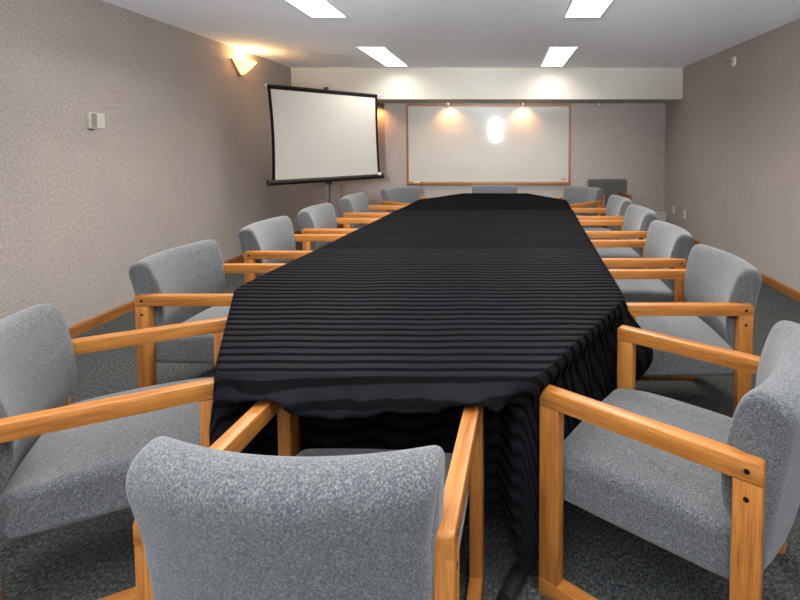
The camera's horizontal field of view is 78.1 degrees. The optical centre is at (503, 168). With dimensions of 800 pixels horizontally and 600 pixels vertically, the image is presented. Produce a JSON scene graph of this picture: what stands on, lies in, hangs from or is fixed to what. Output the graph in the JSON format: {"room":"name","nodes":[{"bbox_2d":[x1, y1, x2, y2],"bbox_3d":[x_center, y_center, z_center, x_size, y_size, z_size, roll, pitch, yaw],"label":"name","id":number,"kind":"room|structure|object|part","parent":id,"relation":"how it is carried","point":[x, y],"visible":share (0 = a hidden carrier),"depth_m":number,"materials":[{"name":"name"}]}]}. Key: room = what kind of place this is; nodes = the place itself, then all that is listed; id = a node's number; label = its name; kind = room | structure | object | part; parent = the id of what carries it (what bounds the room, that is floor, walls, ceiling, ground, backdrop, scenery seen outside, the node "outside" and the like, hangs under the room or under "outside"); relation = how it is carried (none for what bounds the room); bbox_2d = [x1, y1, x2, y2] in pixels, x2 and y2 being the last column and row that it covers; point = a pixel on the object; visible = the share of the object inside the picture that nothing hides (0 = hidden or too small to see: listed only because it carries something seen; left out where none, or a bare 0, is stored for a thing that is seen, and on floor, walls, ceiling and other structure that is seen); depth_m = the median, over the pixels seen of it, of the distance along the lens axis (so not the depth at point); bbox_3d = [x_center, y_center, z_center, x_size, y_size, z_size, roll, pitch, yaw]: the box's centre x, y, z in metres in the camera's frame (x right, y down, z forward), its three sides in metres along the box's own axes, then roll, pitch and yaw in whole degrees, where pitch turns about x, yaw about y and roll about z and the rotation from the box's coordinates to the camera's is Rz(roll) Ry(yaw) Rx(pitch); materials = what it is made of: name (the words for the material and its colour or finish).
{"room":"conference room","nodes":[
{"label":"conference room","id":0,"kind":"room"},
{"bbox_2d":[0,0,313,327],"bbox_3d":[-3.190,-0.013,3.028,0.120,2.510,9.650,0,3,0],"label":"wall","id":1,"kind":"structure","parent":0,"point":[182,155],"depth_m":3.87,"materials":[{"name":"paint"}]},
{"bbox_2d":[87,112,96,129],"bbox_3d":[-3.115,-0.359,3.631,0.032,0.130,0.060,0,3,0],"label":"thermostat","id":2,"kind":"object","parent":1,"relation":"attached to","point":[91,116],"visible":1,"depth_m":3.62,"materials":[{"name":"beige plastic"}]},
{"bbox_2d":[97,113,104,128],"bbox_3d":[-3.126,-0.369,3.714,0.008,0.118,0.088,0,3,0],"label":"blank wall plate","id":3,"kind":"object","parent":1,"relation":"attached to","point":[100,116],"visible":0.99,"depth_m":3.72,"materials":[{"name":"beige plastic"}]},
{"bbox_2d":[68,230,300,337],"bbox_3d":[-3.122,1.201,3.092,0.016,0.078,9.650,0,3,0],"label":"baseboard","id":4,"kind":"structure","parent":1,"relation":"attached to","point":[100,319],"depth_m":3.76,"materials":[{"name":"brown wood"}]},
{"bbox_2d":[230,58,256,75],"bbox_3d":[-3.040,-1.185,5.676,0.180,0.172,0.393,0,3,0],"label":"wall sconce","id":5,"kind":"object","parent":1,"relation":"attached to","point":[242,66],"visible":1,"depth_m":5.59,"materials":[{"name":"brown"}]},
{"bbox_3d":[-3.115,-1.185,5.676,0.030,0.172,0.380,0,3,0],"label":"plate","id":6,"kind":"part","parent":5,"relation":"part of","materials":[{"name":"gold metal"}]},
{"bbox_2d":[0,241,799,599],"bbox_3d":[-0.250,1.290,3.097,6.000,0.100,9.890,0,3,0],"label":"floor","id":7,"kind":"structure","parent":0,"point":[94,558],"depth_m":1.65,"materials":[{"name":"carpet"}]},
{"bbox_2d":[0,304,227,599],"bbox_3d":[-1.344,0.908,1.646,0.728,0.814,0.647,-2,3,-27],"label":"armchair","id":8,"kind":"object","parent":7,"relation":"on","point":[63,463],"visible":0.65,"depth_m":1.48,"materials":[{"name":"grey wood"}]},
{"bbox_3d":[-1.574,0.755,1.518,0.208,0.495,0.593,-2,3,-27],"label":"backrest","id":9,"kind":"part","parent":8,"relation":"part of","materials":[{"name":"grey fabric"}]},
{"bbox_3d":[-1.681,0.979,1.814,0.066,0.550,0.041,-2,3,-27],"label":"leg","id":10,"kind":"part","parent":8,"relation":"part of","materials":[{"name":"brown wood"}]},
{"bbox_3d":[-1.279,0.945,1.681,0.584,0.162,0.557,-2,3,-27],"label":"seat","id":11,"kind":"part","parent":8,"relation":"part of","materials":[{"name":"grey fabric"}]},
{"bbox_3d":[-1.163,0.700,1.389,0.610,0.053,0.043,-2,3,-27],"label":"armrest","id":12,"kind":"part","parent":8,"relation":"part of","materials":[{"name":"brown wood"}]},
{"bbox_3d":[-1.441,0.672,1.923,0.610,0.053,0.043,-2,3,-27],"label":"armrest","id":13,"kind":"part","parent":8,"relation":"part of","materials":[{"name":"brown wood"}]},
{"bbox_3d":[-0.923,0.994,1.530,0.066,0.550,0.041,-2,3,-27],"label":"leg","id":14,"kind":"part","parent":8,"relation":"part of","materials":[{"name":"brown wood"}]},
{"bbox_3d":[-1.201,0.966,2.063,0.066,0.550,0.041,-2,3,-27],"label":"leg","id":15,"kind":"part","parent":8,"relation":"part of","materials":[{"name":"brown wood"}]},
{"bbox_2d":[128,239,286,387],"bbox_3d":[-1.552,0.854,2.681,0.728,0.814,0.647,0,3,0],"label":"armchair","id":16,"kind":"object","parent":7,"relation":"on","point":[184,283],"visible":0.55,"depth_m":2.42,"materials":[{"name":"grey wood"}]},
{"bbox_3d":[-1.776,0.950,2.385,0.066,0.550,0.041,0,3,0],"label":"leg","id":17,"kind":"part","parent":16,"relation":"part of","materials":[{"name":"brown wood"}]},
{"bbox_3d":[-1.812,0.695,2.673,0.208,0.495,0.593,0,3,0],"label":"backrest","id":18,"kind":"part","parent":16,"relation":"part of","materials":[{"name":"grey fabric"}]},
{"bbox_3d":[-1.505,0.648,2.369,0.610,0.053,0.043,0,3,0],"label":"armrest","id":19,"kind":"part","parent":16,"relation":"part of","materials":[{"name":"brown wood"}]},
{"bbox_3d":[-1.480,0.892,2.683,0.584,0.162,0.557,0,3,0],"label":"seat","id":20,"kind":"part","parent":16,"relation":"part of","materials":[{"name":"grey fabric"}]},
{"bbox_3d":[-1.505,0.617,2.970,0.610,0.053,0.043,0,3,0],"label":"armrest","id":21,"kind":"part","parent":16,"relation":"part of","materials":[{"name":"brown wood"}]},
{"bbox_2d":[238,216,346,283],"bbox_3d":[-1.535,0.804,3.637,0.728,0.814,0.647,0,3,0],"label":"armchair","id":22,"kind":"object","parent":7,"relation":"on","point":[272,240],"visible":0.38,"depth_m":3.54,"materials":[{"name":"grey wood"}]},
{"bbox_3d":[-1.759,0.899,3.341,0.066,0.550,0.041,0,3,0],"label":"leg","id":23,"kind":"part","parent":22,"relation":"part of","materials":[{"name":"brown wood"}]},
{"bbox_3d":[-1.795,0.645,3.629,0.208,0.495,0.593,0,3,0],"label":"backrest","id":24,"kind":"part","parent":22,"relation":"part of","materials":[{"name":"grey fabric"}]},
{"bbox_3d":[-1.488,0.598,3.325,0.610,0.053,0.043,0,3,0],"label":"armrest","id":25,"kind":"part","parent":22,"relation":"part of","materials":[{"name":"brown wood"}]},
{"bbox_3d":[-1.488,0.567,3.926,0.610,0.053,0.043,0,3,0],"label":"armrest","id":26,"kind":"part","parent":22,"relation":"part of","materials":[{"name":"brown wood"}]},
{"bbox_2d":[126,399,484,599],"bbox_3d":[-0.403,0.931,1.204,0.647,0.814,0.728,0,3,3],"label":"armchair","id":27,"kind":"object","parent":7,"relation":"on","point":[218,521],"visible":0.97,"depth_m":0.86,"materials":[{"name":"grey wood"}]},
{"bbox_3d":[-0.715,1.022,1.000,0.041,0.550,0.066,0,3,3],"label":"leg","id":28,"kind":"part","parent":27,"relation":"part of","materials":[{"name":"brown wood"}]},
{"bbox_3d":[-0.701,0.707,1.254,0.043,0.053,0.610,0,3,3],"label":"armrest","id":29,"kind":"part","parent":27,"relation":"part of","materials":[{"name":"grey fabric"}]},
{"bbox_3d":[-0.686,0.994,1.540,0.041,0.550,0.066,0,3,3],"label":"leg","id":30,"kind":"part","parent":27,"relation":"part of","materials":[{"name":"brown wood"}]},
{"bbox_3d":[-0.399,0.966,1.278,0.557,0.162,0.584,0,3,3],"label":"seat","id":31,"kind":"part","parent":27,"relation":"part of","materials":[{"name":"grey fabric"}]},
{"bbox_3d":[-0.114,1.024,0.969,0.041,0.550,0.066,0,3,3],"label":"leg","id":32,"kind":"part","parent":27,"relation":"part of","materials":[{"name":"brown wood"}]},
{"bbox_3d":[-0.099,0.709,1.223,0.043,0.053,0.610,0,3,3],"label":"armrest","id":33,"kind":"part","parent":27,"relation":"part of","materials":[{"name":"brown wood"}]},
{"bbox_3d":[-0.085,0.995,1.509,0.041,0.550,0.066,0,3,3],"label":"leg","id":34,"kind":"part","parent":27,"relation":"part of","materials":[{"name":"brown wood"}]},
{"bbox_2d":[265,84,384,227],"bbox_3d":[-2.292,0.022,6.177,0.619,2.116,1.593,2,4,39],"label":"projection screen","id":35,"kind":"object","parent":7,"relation":"on","point":[318,135],"visible":0.87,"depth_m":5.99,"materials":[{"name":"fabric"}]},
{"bbox_2d":[297,203,379,250],"bbox_3d":[-1.499,0.758,4.506,0.728,0.814,0.647,0,3,0],"label":"armchair","id":36,"kind":"object","parent":7,"relation":"on","point":[319,218],"visible":0.39,"depth_m":4.40,"materials":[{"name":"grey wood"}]},
{"bbox_3d":[-1.723,0.854,4.210,0.066,0.550,0.041,0,3,0],"label":"leg","id":37,"kind":"part","parent":36,"relation":"part of","materials":[{"name":"brown wood"}]},
{"bbox_3d":[-1.759,0.599,4.497,0.208,0.495,0.593,0,3,0],"label":"backrest","id":38,"kind":"part","parent":36,"relation":"part of","materials":[{"name":"grey fabric"}]},
{"bbox_3d":[-1.452,0.553,4.194,0.610,0.053,0.043,0,3,0],"label":"armrest","id":39,"kind":"part","parent":36,"relation":"part of","materials":[{"name":"brown wood"}]},
{"bbox_3d":[-1.452,0.521,4.795,0.610,0.053,0.043,0,3,0],"label":"armrest","id":40,"kind":"part","parent":36,"relation":"part of","materials":[{"name":"brown wood"}]},
{"bbox_2d":[339,192,406,227],"bbox_3d":[-1.462,0.707,5.485,0.728,0.814,0.647,0,3,1],"label":"armchair","id":41,"kind":"object","parent":7,"relation":"on","point":[355,205],"visible":0.38,"depth_m":5.34,"materials":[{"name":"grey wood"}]},
{"bbox_3d":[-1.722,0.548,5.481,0.208,0.495,0.593,0,3,1],"label":"backrest","id":42,"kind":"part","parent":41,"relation":"part of","materials":[{"name":"grey fabric"}]},
{"bbox_3d":[-1.420,0.501,5.172,0.610,0.053,0.043,0,3,1],"label":"armrest","id":43,"kind":"part","parent":41,"relation":"part of","materials":[{"name":"brown wood"}]},
{"bbox_3d":[-1.410,0.470,5.774,0.610,0.053,0.043,0,3,1],"label":"armrest","id":44,"kind":"part","parent":41,"relation":"part of","materials":[{"name":"brown wood"}]},
{"bbox_2d":[381,186,426,211],"bbox_3d":[-1.198,0.662,6.342,0.728,0.814,0.647,2,4,37],"label":"armchair","id":45,"kind":"object","parent":7,"relation":"on","point":[403,195],"visible":0.25,"depth_m":6.43,"materials":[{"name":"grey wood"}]},
{"bbox_3d":[-1.341,0.455,6.062,0.610,0.053,0.043,2,4,37],"label":"armrest","id":46,"kind":"part","parent":45,"relation":"part of","materials":[{"name":"brown wood"}]},
{"bbox_2d":[472,185,513,192],"bbox_3d":[-0.150,0.653,6.510,0.647,0.814,0.728,0,3,0],"label":"armchair","id":47,"kind":"object","parent":7,"relation":"on","point":[475,188],"visible":0.21,"depth_m":6.72,"materials":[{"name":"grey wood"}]},
{"bbox_2d":[496,558,528,599],"bbox_3d":[-0.253,0.834,4.045,1.758,0.705,5.244,0,3,3],"label":"conference table","id":48,"kind":"object","parent":7,"relation":"on","point":[517,576],"visible":0.02,"depth_m":1.47,"materials":[{"name":"laminate"}]},
{"bbox_2d":[209,248,652,572],"bbox_3d":[-0.306,0.882,2.245,1.925,0.637,1.826,0,3,0],"label":"tablecloth","id":49,"kind":"object","parent":48,"relation":"on","point":[370,348],"visible":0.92,"depth_m":1.64,"materials":[{"name":"black fabric"}]},
{"bbox_2d":[321,210,594,247],"bbox_3d":[-0.252,0.620,4.048,1.928,0.300,1.857,0,3,0],"label":"tablecloth","id":50,"kind":"object","parent":48,"relation":"on","point":[399,228],"visible":0.85,"depth_m":3.78,"materials":[{"name":"black fabric"}]},
{"bbox_2d":[399,193,571,209],"bbox_3d":[-0.173,0.532,5.799,1.866,0.299,1.705,0,3,0],"label":"tablecloth","id":51,"kind":"object","parent":48,"relation":"on","point":[463,201],"visible":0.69,"depth_m":5.59,"materials":[{"name":"black fabric"}]},
{"bbox_2d":[557,186,602,227],"bbox_3d":[0.880,0.662,6.345,0.728,0.814,0.647,-3,4,-42],"label":"armchair","id":52,"kind":"object","parent":7,"relation":"on","point":[576,196],"visible":0.32,"depth_m":6.40,"materials":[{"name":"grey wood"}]},
{"bbox_3d":[1.073,0.494,6.510,0.208,0.495,0.593,-3,4,-42],"label":"backrest","id":53,"kind":"part","parent":52,"relation":"part of","materials":[{"name":"grey fabric"}]},
{"bbox_3d":[1.046,0.454,6.078,0.610,0.053,0.043,-3,4,-42],"label":"armrest","id":54,"kind":"part","parent":52,"relation":"part of","materials":[{"name":"brown wood"}]},
{"bbox_3d":[0.826,0.703,6.298,0.584,0.162,0.557,-3,4,-42],"label":"seat","id":55,"kind":"part","parent":52,"relation":"part of","materials":[{"name":"grey fabric"}]},
{"bbox_3d":[1.248,0.746,6.275,0.066,0.550,0.041,-3,4,-42],"label":"leg","id":56,"kind":"part","parent":52,"relation":"part of","materials":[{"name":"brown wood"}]},
{"bbox_2d":[571,195,632,239],"bbox_3d":[1.009,0.720,5.236,0.728,0.814,0.647,0,3,-1],"label":"armchair","id":57,"kind":"object","parent":7,"relation":"on","point":[617,205],"visible":0.3,"depth_m":5.25,"materials":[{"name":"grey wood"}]},
{"bbox_3d":[0.957,0.483,5.524,0.610,0.053,0.043,0,3,-1],"label":"armrest","id":58,"kind":"part","parent":57,"relation":"part of","materials":[{"name":"brown wood"}]},
{"bbox_3d":[0.967,0.515,4.923,0.610,0.053,0.043,0,3,-1],"label":"armrest","id":59,"kind":"part","parent":57,"relation":"part of","materials":[{"name":"brown wood"}]},
{"bbox_3d":[0.937,0.758,5.236,0.584,0.162,0.557,0,3,-1],"label":"seat","id":60,"kind":"part","parent":57,"relation":"part of","materials":[{"name":"grey fabric"}]},
{"bbox_3d":[1.269,0.561,5.232,0.208,0.495,0.593,0,3,-1],"label":"backrest","id":61,"kind":"part","parent":57,"relation":"part of","materials":[{"name":"grey fabric"}]},
{"bbox_2d":[587,179,631,227],"bbox_3d":[1.623,0.598,7.278,0.613,0.844,0.748,0,3,-2],"label":"armchair","id":62,"kind":"object","parent":7,"relation":"on","point":[610,187],"visible":0.33,"depth_m":7.49,"materials":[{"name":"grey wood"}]},
{"bbox_3d":[1.441,0.710,6.949,0.041,0.550,0.066,0,3,-2],"label":"leg","id":63,"kind":"part","parent":62,"relation":"part of","materials":[{"name":"brown wood"}]},
{"bbox_3d":[1.614,0.425,7.539,0.613,0.525,0.208,0,3,-2],"label":"backrest","id":64,"kind":"part","parent":62,"relation":"part of","materials":[{"name":"grey fabric"}]},
{"bbox_3d":[1.819,0.395,7.200,0.043,0.053,0.575,0,3,-2],"label":"armrest","id":65,"kind":"part","parent":62,"relation":"part of","materials":[{"name":"brown wood"}]},
{"bbox_2d":[579,204,656,268],"bbox_3d":[0.992,0.765,4.386,0.728,0.814,0.647,0,3,0],"label":"armchair","id":66,"kind":"object","parent":7,"relation":"on","point":[636,222],"visible":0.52,"depth_m":4.22,"materials":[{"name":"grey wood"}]},
{"bbox_3d":[0.945,0.528,4.675,0.610,0.053,0.043,0,3,0],"label":"armrest","id":67,"kind":"part","parent":66,"relation":"part of","materials":[{"name":"brown wood"}]},
{"bbox_3d":[0.945,0.559,4.074,0.610,0.053,0.043,0,3,0],"label":"armrest","id":68,"kind":"part","parent":66,"relation":"part of","materials":[{"name":"brown wood"}]},
{"bbox_3d":[0.920,0.803,4.388,0.584,0.162,0.557,0,3,0],"label":"seat","id":69,"kind":"part","parent":66,"relation":"part of","materials":[{"name":"grey fabric"}]},
{"bbox_3d":[1.252,0.606,4.378,0.208,0.495,0.593,0,3,0],"label":"backrest","id":70,"kind":"part","parent":66,"relation":"part of","materials":[{"name":"grey fabric"}]},
{"bbox_2d":[591,220,693,301],"bbox_3d":[0.919,0.815,3.417,0.728,0.814,0.647,0,3,0],"label":"armchair","id":71,"kind":"object","parent":7,"relation":"on","point":[667,245],"visible":0.52,"depth_m":3.15,"materials":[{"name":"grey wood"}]},
{"bbox_3d":[0.872,0.578,3.706,0.610,0.053,0.043,0,3,0],"label":"armrest","id":72,"kind":"part","parent":71,"relation":"part of","materials":[{"name":"brown wood"}]},
{"bbox_3d":[0.847,0.854,3.419,0.584,0.162,0.557,0,3,0],"label":"seat","id":73,"kind":"part","parent":71,"relation":"part of","materials":[{"name":"grey fabric"}]},
{"bbox_3d":[0.872,0.610,3.105,0.610,0.053,0.043,0,3,0],"label":"armrest","id":74,"kind":"part","parent":71,"relation":"part of","materials":[{"name":"brown wood"}]},
{"bbox_3d":[1.179,0.656,3.409,0.208,0.495,0.593,0,3,0],"label":"backrest","id":75,"kind":"part","parent":71,"relation":"part of","materials":[{"name":"grey fabric"}]},
{"bbox_3d":[1.143,0.911,3.121,0.066,0.550,0.041,0,3,0],"label":"leg","id":76,"kind":"part","parent":71,"relation":"part of","materials":[{"name":"brown wood"}]},
{"bbox_2d":[539,320,799,599],"bbox_3d":[0.580,0.914,1.531,0.728,0.814,0.647,2,4,36],"label":"armchair","id":77,"kind":"object","parent":7,"relation":"on","point":[720,493],"visible":1,"depth_m":1.34,"materials":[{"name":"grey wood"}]},
{"bbox_3d":[0.146,0.997,1.478,0.066,0.550,0.041,2,4,36],"label":"leg","id":78,"kind":"part","parent":77,"relation":"part of","materials":[{"name":"brown wood"}]},
{"bbox_3d":[0.499,0.972,1.965,0.066,0.550,0.041,2,4,36],"label":"leg","id":79,"kind":"part","parent":77,"relation":"part of","materials":[{"name":"brown wood"}]},
{"bbox_3d":[0.521,0.950,1.576,0.584,0.162,0.557,2,4,36],"label":"seat","id":80,"kind":"part","parent":77,"relation":"part of","materials":[{"name":"grey fabric"}]},
{"bbox_3d":[0.365,0.704,1.304,0.610,0.053,0.043,2,4,36],"label":"armrest","id":81,"kind":"part","parent":77,"relation":"part of","materials":[{"name":"brown wood"}]},
{"bbox_3d":[0.719,0.679,1.791,0.610,0.053,0.043,2,4,36],"label":"armrest","id":82,"kind":"part","parent":77,"relation":"part of","materials":[{"name":"brown wood"}]},
{"bbox_3d":[0.585,1.014,1.161,0.066,0.550,0.041,2,4,36],"label":"leg","id":83,"kind":"part","parent":77,"relation":"part of","materials":[{"name":"brown wood"}]},
{"bbox_3d":[0.791,0.763,1.371,0.208,0.495,0.593,2,4,36],"label":"backrest","id":84,"kind":"part","parent":77,"relation":"part of","materials":[{"name":"grey fabric"}]},
{"bbox_2d":[608,244,761,414],"bbox_3d":[0.897,0.861,2.549,0.728,0.814,0.647,0,3,0],"label":"armchair","id":85,"kind":"object","parent":7,"relation":"on","point":[722,289],"visible":0.7,"depth_m":2.30,"materials":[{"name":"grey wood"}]},
{"bbox_3d":[0.850,0.624,2.837,0.610,0.053,0.043,0,3,0],"label":"armrest","id":86,"kind":"part","parent":85,"relation":"part of","materials":[{"name":"brown wood"}]},
{"bbox_3d":[0.825,0.899,2.551,0.584,0.162,0.557,0,3,0],"label":"seat","id":87,"kind":"part","parent":85,"relation":"part of","materials":[{"name":"grey fabric"}]},
{"bbox_3d":[0.850,0.655,2.236,0.610,0.053,0.043,0,3,0],"label":"armrest","id":88,"kind":"part","parent":85,"relation":"part of","materials":[{"name":"brown wood"}]},
{"bbox_3d":[1.157,0.702,2.540,0.208,0.495,0.593,0,3,0],"label":"backrest","id":89,"kind":"part","parent":85,"relation":"part of","materials":[{"name":"grey fabric"}]},
{"bbox_3d":[1.121,0.956,2.252,0.066,0.550,0.041,0,3,0],"label":"leg","id":90,"kind":"part","parent":85,"relation":"part of","materials":[{"name":"brown wood"}]},
{"bbox_2d":[102,0,799,67],"bbox_3d":[-0.250,-1.317,2.960,6.000,0.100,9.890,0,3,0],"label":"ceiling","id":91,"kind":"structure","parent":0,"point":[422,33],"depth_m":4.60,"materials":[{"name":"paint"}]},
{"bbox_2d":[283,0,348,17],"bbox_3d":[-1.530,-1.291,3.532,0.344,0.012,1.374,0,3,0],"label":"recessed light","id":92,"kind":"object","parent":91,"relation":"in","point":[310,8],"visible":1,"depth_m":3.93,"materials":[{"name":"white plastic"}]},
{"bbox_2d":[356,47,408,66],"bbox_3d":[-1.530,-1.430,6.199,0.344,0.012,1.374,0,3,0],"label":"recessed light","id":93,"kind":"object","parent":91,"relation":"in","point":[383,55],"visible":1,"depth_m":6.10,"materials":[{"name":"white plastic"}]},
{"bbox_2d":[540,47,578,66],"bbox_3d":[0.685,-1.430,6.199,0.344,0.012,1.374,0,3,0],"label":"recessed light","id":94,"kind":"object","parent":91,"relation":"in","point":[554,56],"visible":1,"depth_m":6.10,"materials":[{"name":"white plastic"}]},
{"bbox_2d":[562,0,614,17],"bbox_3d":[0.685,-1.291,3.532,0.344,0.012,1.374,0,3,0],"label":"recessed light","id":95,"kind":"object","parent":91,"relation":"in","point":[575,8],"visible":1,"depth_m":3.93,"materials":[{"name":"white plastic"}]},
{"bbox_2d":[313,103,665,217],"bbox_3d":[-0.250,-0.269,7.907,6.000,2.510,0.120,0,3,0],"label":"wall","id":96,"kind":"structure","parent":0,"point":[626,141],"depth_m":7.85,"materials":[{"name":"paint"}]},
{"bbox_2d":[291,68,682,102],"bbox_3d":[-0.250,-1.270,7.429,5.760,0.460,0.730,0,3,0],"label":"soffit","id":97,"kind":"structure","parent":96,"relation":"attached to","point":[393,85],"depth_m":7.06,"materials":[{"name":"paint"}]},
{"bbox_2d":[406,104,570,185],"bbox_3d":[-0.252,-0.381,7.796,2.680,1.325,0.090,0,3,0],"label":"whiteboard","id":98,"kind":"object","parent":96,"relation":"attached to","point":[456,144],"visible":0.99,"depth_m":7.82,"materials":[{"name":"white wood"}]},
{"bbox_3d":[-1.574,-0.395,7.825,0.036,1.229,0.030,0,3,0],"label":"rail","id":99,"kind":"part","parent":98,"relation":"part of","materials":[{"name":"brown wood"}]},
{"bbox_3d":[-0.252,-1.026,7.792,2.680,0.036,0.030,0,3,0],"label":"rail","id":100,"kind":"part","parent":98,"relation":"part of","materials":[{"name":"brown wood"}]},
{"bbox_2d":[407,183,569,183],"bbox_3d":[-0.252,0.239,7.813,2.640,0.028,0.060,0,3,0],"label":"tray","id":101,"kind":"object","parent":98,"relation":"on","point":[407,183],"depth_m":7.78,"materials":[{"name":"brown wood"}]},
{"bbox_3d":[-0.252,0.249,7.859,2.680,0.060,0.030,0,3,0],"label":"rail","id":102,"kind":"part","parent":98,"relation":"part of","materials":[{"name":"brown wood"}]},
{"bbox_3d":[1.070,-0.395,7.825,0.036,1.229,0.030,0,3,0],"label":"rail","id":103,"kind":"part","parent":98,"relation":"part of","materials":[{"name":"brown wood"}]},
{"bbox_2d":[654,211,665,221],"bbox_3d":[2.491,0.833,7.838,0.283,0.255,0.098,0,3,0],"label":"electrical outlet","id":104,"kind":"object","parent":96,"relation":"attached to","point":[661,215],"visible":0.27,"depth_m":7.80,"materials":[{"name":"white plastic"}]},
{"bbox_3d":[2.497,0.843,7.845,0.273,0.235,0.085,0,3,0],"label":"casing","id":105,"kind":"part","parent":104,"relation":"part of","materials":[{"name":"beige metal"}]},
{"bbox_2d":[664,19,799,291],"bbox_3d":[2.690,-0.013,3.028,0.120,2.510,9.650,0,3,0],"label":"wall","id":106,"kind":"structure","parent":0,"point":[732,138],"depth_m":5.23,"materials":[{"name":"paint"}]},
{"bbox_2d":[724,56,735,66],"bbox_3d":[2.574,-1.224,5.494,0.115,0.120,0.120,0,3,0],"label":"sprinkler head","id":107,"kind":"object","parent":106,"relation":"attached to","point":[733,60],"visible":1,"depth_m":5.48},
{"bbox_3d":[2.624,-1.224,5.494,0.014,0.120,0.120,0,3,0],"label":"wall plate","id":108,"kind":"part","parent":107,"relation":"part of","materials":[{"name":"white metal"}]},
{"bbox_2d":[693,239,799,301],"bbox_3d":[2.622,1.201,3.092,0.016,0.078,9.650,0,3,0],"label":"baseboard","id":109,"kind":"structure","parent":106,"relation":"attached to","point":[790,292],"depth_m":4.55,"materials":[{"name":"brown wood"}]}
]}

